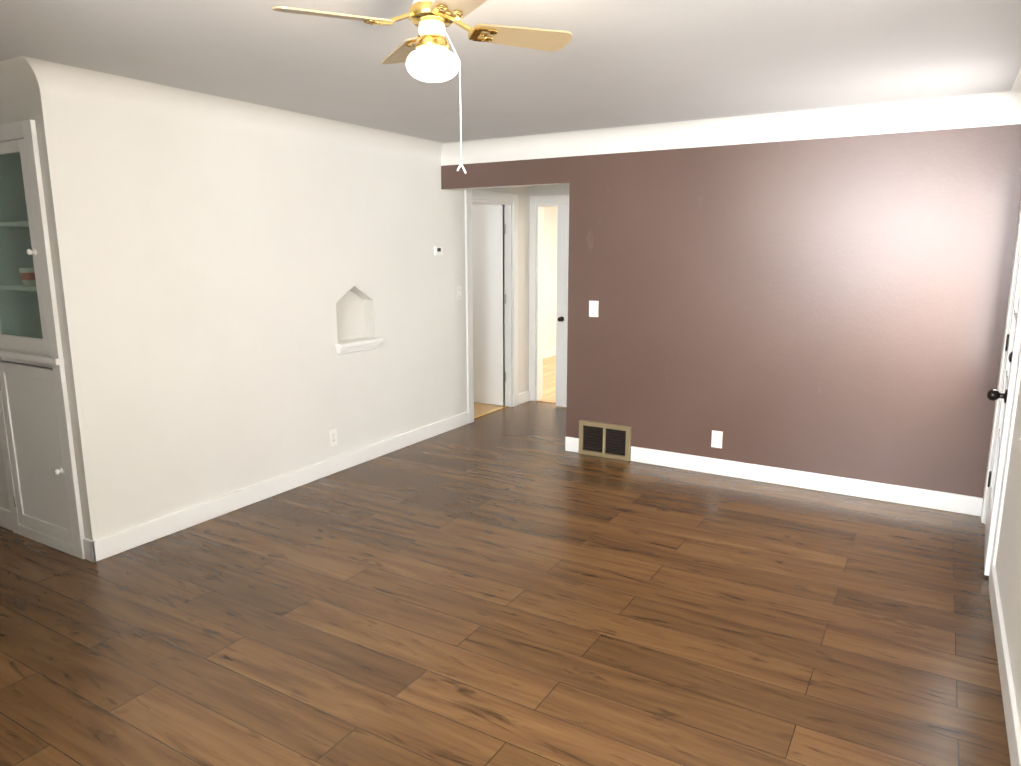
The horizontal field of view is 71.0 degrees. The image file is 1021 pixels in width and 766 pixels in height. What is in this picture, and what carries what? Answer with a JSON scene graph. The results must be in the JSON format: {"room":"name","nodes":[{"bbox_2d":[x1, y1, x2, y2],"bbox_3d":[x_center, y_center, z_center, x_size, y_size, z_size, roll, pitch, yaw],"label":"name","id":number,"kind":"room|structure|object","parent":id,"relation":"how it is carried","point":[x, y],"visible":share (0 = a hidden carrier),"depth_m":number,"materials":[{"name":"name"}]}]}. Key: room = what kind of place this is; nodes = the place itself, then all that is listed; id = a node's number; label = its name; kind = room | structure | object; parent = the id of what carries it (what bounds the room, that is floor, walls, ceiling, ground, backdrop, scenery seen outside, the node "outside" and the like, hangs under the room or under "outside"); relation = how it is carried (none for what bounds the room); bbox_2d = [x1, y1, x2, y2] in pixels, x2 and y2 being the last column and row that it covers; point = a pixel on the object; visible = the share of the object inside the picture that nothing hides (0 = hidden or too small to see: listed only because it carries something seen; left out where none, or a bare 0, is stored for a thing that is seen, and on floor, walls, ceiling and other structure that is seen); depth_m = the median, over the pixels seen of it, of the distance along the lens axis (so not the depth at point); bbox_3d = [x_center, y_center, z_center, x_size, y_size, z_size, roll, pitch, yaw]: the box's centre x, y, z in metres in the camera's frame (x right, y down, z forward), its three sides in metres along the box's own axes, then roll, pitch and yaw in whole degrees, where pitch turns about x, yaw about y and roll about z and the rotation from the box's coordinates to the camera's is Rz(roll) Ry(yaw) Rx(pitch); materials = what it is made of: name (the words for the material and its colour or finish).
{"room":"living room","nodes":[
{"label":"living room","id":0,"kind":"room"},
{"bbox_2d":[0,98,28,509],"bbox_3d":[-3.373,-0.407,4.178,2.881,2.310,0.120,6,12,30],"label":"wall","id":1,"kind":"structure","parent":0,"point":[13,111],"depth_m":3.31,"materials":[{"name":"white paint"}]},
{"bbox_2d":[27,95,530,539],"bbox_3d":[-0.955,-0.620,5.282,0.120,2.310,4.530,6,12,30],"label":"wall","id":2,"kind":"structure","parent":0,"point":[221,291],"depth_m":4.12,"materials":[{"name":"white paint"}]},
{"bbox_2d":[0,56,63,102],"bbox_3d":[-3.333,-1.453,3.812,3.120,0.120,0.120,6,12,30],"label":"trim","id":3,"kind":"structure","parent":2,"relation":"attached to","point":[21,77],"depth_m":3.15,"materials":[{"name":"white paint"}]},
{"bbox_2d":[60,64,443,161],"bbox_3d":[-1.292,-1.547,4.296,0.120,0.120,2.820,6,12,30],"label":"trim","id":4,"kind":"structure","parent":2,"relation":"attached to","point":[80,84],"depth_m":3.92,"materials":[{"name":"white paint"}]},
{"bbox_2d":[83,411,468,561],"bbox_3d":[-1.233,0.567,4.927,0.046,0.110,3.296,6,12,30],"label":"baseboard","id":5,"kind":"structure","parent":2,"relation":"attached to","point":[124,540],"depth_m":4.32,"materials":[{"name":"white wood"}]},
{"bbox_2d":[328,428,336,446],"bbox_3d":[-1.213,0.374,4.900,0.009,0.116,0.072,6,12,30],"label":"electrical outlet","id":6,"kind":"object","parent":2,"relation":"attached to","point":[332,437],"visible":1,"depth_m":4.89,"materials":[{"name":"white plastic"}]},
{"bbox_2d":[335,337,383,354],"bbox_3d":[-1.089,-0.263,5.029,0.152,0.076,0.430,6,12,30],"label":"niche shelf","id":7,"kind":"object","parent":2,"relation":"attached to","point":[354,345],"visible":0.94,"depth_m":4.98,"materials":[{"name":"white paint"}]},
{"bbox_2d":[434,246,442,254],"bbox_3d":[-0.572,-1.053,5.708,0.026,0.070,0.090,6,12,30],"label":"thermostat","id":8,"kind":"object","parent":2,"relation":"attached to","point":[438,250],"visible":0.96,"depth_m":5.69,"materials":[{"name":"white plastic"}]},
{"bbox_2d":[456,286,461,299],"bbox_3d":[-0.427,-0.756,6.021,0.016,0.116,0.072,6,12,30],"label":"light switch","id":9,"kind":"object","parent":2,"relation":"attached to","point":[459,292],"visible":1,"depth_m":6.02,"materials":[{"name":"white plastic"}]},
{"bbox_2d":[472,205,505,405],"bbox_3d":[-0.356,-0.742,6.941,0.674,1.905,0.112,6,12,30],"label":"door","id":10,"kind":"structure","parent":2,"relation":"in","point":[488,262],"depth_m":6.86,"materials":[{"name":"white wood"}]},
{"bbox_2d":[464,189,517,422],"bbox_3d":[-0.214,-0.705,6.530,0.160,2.010,0.860,6,12,30],"label":"door frame","id":11,"kind":"structure","parent":2,"relation":"attached to","point":[471,195],"depth_m":6.66,"materials":[{"name":"white wood"}]},
{"bbox_2d":[0,355,1010,765],"bbox_3d":[-0.608,0.621,5.184,7.210,0.106,11.800,6,12,30],"label":"floor","id":12,"kind":"structure","parent":0,"point":[518,585],"depth_m":2.94,"materials":[{"name":"brown wood"}]},
{"bbox_2d":[0,507,12,530],"bbox_3d":[-3.681,0.654,4.487,2.240,0.110,0.016,6,12,30],"label":"baseboard","id":13,"kind":"structure","parent":12,"relation":"on","point":[5,515],"depth_m":3.95,"materials":[{"name":"white wood"}]},
{"bbox_2d":[0,119,84,558],"bbox_3d":[-2.329,-0.209,3.716,0.697,2.090,0.453,6,12,30],"label":"tall cabinet","id":14,"kind":"object","parent":12,"relation":"on","point":[37,447],"visible":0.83,"depth_m":3.59,"materials":[{"name":"painted wood"},{"name":"glass"}]},
{"bbox_2d":[474,406,507,418],"bbox_3d":[-0.209,0.279,6.713,0.040,0.007,0.664,6,12,30],"label":"trim","id":15,"kind":"structure","parent":12,"relation":"on","point":[488,412],"depth_m":6.72,"materials":[{"name":"beige wood"}]},
{"bbox_2d":[0,0,1020,142],"bbox_3d":[-0.611,-1.743,4.735,7.210,0.100,11.800,6,12,30],"label":"ceiling","id":16,"kind":"structure","parent":0,"point":[617,63],"depth_m":2.98,"materials":[{"name":"white paint"}]},
{"bbox_2d":[272,0,571,172],"bbox_3d":[-0.216,-0.879,1.988,0.640,0.575,0.640,4,12,22],"label":"ceiling fan","id":17,"kind":"object","parent":16,"relation":"hanging from","point":[426,55],"visible":1,"depth_m":1.95,"materials":[{"name":"gold"}]},
{"bbox_2d":[472,184,569,400],"bbox_3d":[0.828,-0.903,6.759,3.720,2.310,0.120,6,12,30],"label":"wall","id":18,"kind":"structure","parent":0,"point":[550,279],"depth_m":6.91,"materials":[{"name":"white paint"}]},
{"bbox_2d":[529,195,568,400],"bbox_3d":[0.598,-0.780,6.921,0.895,2.010,0.160,6,12,30],"label":"door frame","id":19,"kind":"structure","parent":18,"relation":"attached to","point":[536,263],"depth_m":7.05,"materials":[{"name":"white wood"}]},
{"bbox_2d":[543,348,555,358],"bbox_3d":[0.068,-0.265,9.299,0.016,0.110,3.180,6,12,30],"label":"baseboard","id":20,"kind":"structure","parent":18,"relation":"attached to","point":[552,352],"depth_m":10.08,"materials":[{"name":"white wood"}]},
{"bbox_2d":[555,204,568,406],"bbox_3d":[0.754,-0.676,6.588,0.760,1.905,0.106,6,12,30],"label":"hall door","id":21,"kind":"structure","parent":18,"relation":"in","point":[562,295],"depth_m":6.75,"materials":[{"name":"white wood"}]},
{"bbox_2d":[441,118,1020,497],"bbox_3d":[1.171,-0.550,4.899,3.930,2.310,0.120,6,12,30],"label":"wall","id":22,"kind":"structure","parent":0,"point":[833,303],"depth_m":4.46,"materials":[{"name":"paint"}]},
{"bbox_2d":[589,301,598,316],"bbox_3d":[0.599,-0.535,5.168,0.072,0.116,0.016,6,12,30],"label":"light switch","id":23,"kind":"object","parent":22,"relation":"attached to","point":[593,308],"visible":1,"depth_m":5.17,"materials":[{"name":"white plastic"}]},
{"bbox_2d":[579,420,631,460],"bbox_3d":[0.692,0.423,5.283,0.405,0.254,0.033,6,12,30],"label":"air vent","id":24,"kind":"object","parent":22,"relation":"in","point":[607,440],"visible":1,"depth_m":5.28,"materials":[{"name":"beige metal"}]},
{"bbox_2d":[711,430,722,447],"bbox_3d":[1.401,0.383,4.860,0.072,0.116,0.009,6,12,30],"label":"electrical outlet","id":25,"kind":"object","parent":22,"relation":"attached to","point":[716,440],"visible":1,"depth_m":4.86,"materials":[{"name":"white plastic"}]},
{"bbox_2d":[444,91,1007,161],"bbox_3d":[0.992,-1.620,4.662,3.660,0.120,0.120,6,12,30],"label":"trim","id":26,"kind":"structure","parent":22,"relation":"attached to","point":[986,106],"depth_m":4.40,"materials":[{"name":"white paint"}]},
{"bbox_2d":[631,446,982,515],"bbox_3d":[1.798,0.614,4.659,2.151,0.110,0.016,6,12,30],"label":"baseboard","id":27,"kind":"structure","parent":22,"relation":"attached to","point":[964,504],"depth_m":4.56,"materials":[{"name":"white wood"}]},
{"bbox_2d":[984,237,1020,727],"bbox_3d":[1.110,0.162,1.147,0.120,2.310,6.500,6,12,30],"label":"wall","id":28,"kind":"structure","parent":0,"point":[1008,565],"depth_m":2.77,"materials":[{"name":"white paint"}]},
{"bbox_2d":[981,206,1020,577],"bbox_3d":[2.494,-0.144,3.461,0.132,2.045,0.990,6,12,30],"label":"door frame","id":29,"kind":"structure","parent":28,"relation":"attached to","point":[1018,240],"depth_m":3.75,"materials":[{"name":"white wood"}]},
{"bbox_2d":[984,248,1020,575],"bbox_3d":[2.426,-0.105,3.514,0.150,1.925,0.785,6,12,30],"label":"entry door","id":30,"kind":"structure","parent":28,"relation":"in","point":[1013,338],"depth_m":3.33,"materials":[{"name":"white wood"}]},
{"bbox_2d":[988,565,1020,765],"bbox_3d":[0.789,1.319,0.952,0.016,0.110,5.470,6,12,30],"label":"baseboard","id":31,"kind":"structure","parent":28,"relation":"attached to","point":[1012,721],"depth_m":2.46,"materials":[{"name":"white wood"}]},
{"bbox_2d":[1004,67,1020,118],"bbox_3d":[1.005,-0.925,1.004,0.120,0.120,6.500,6,12,30],"label":"trim","id":32,"kind":"structure","parent":28,"relation":"attached to","point":[1012,99],"depth_m":3.73,"materials":[{"name":"white paint"}]}
]}

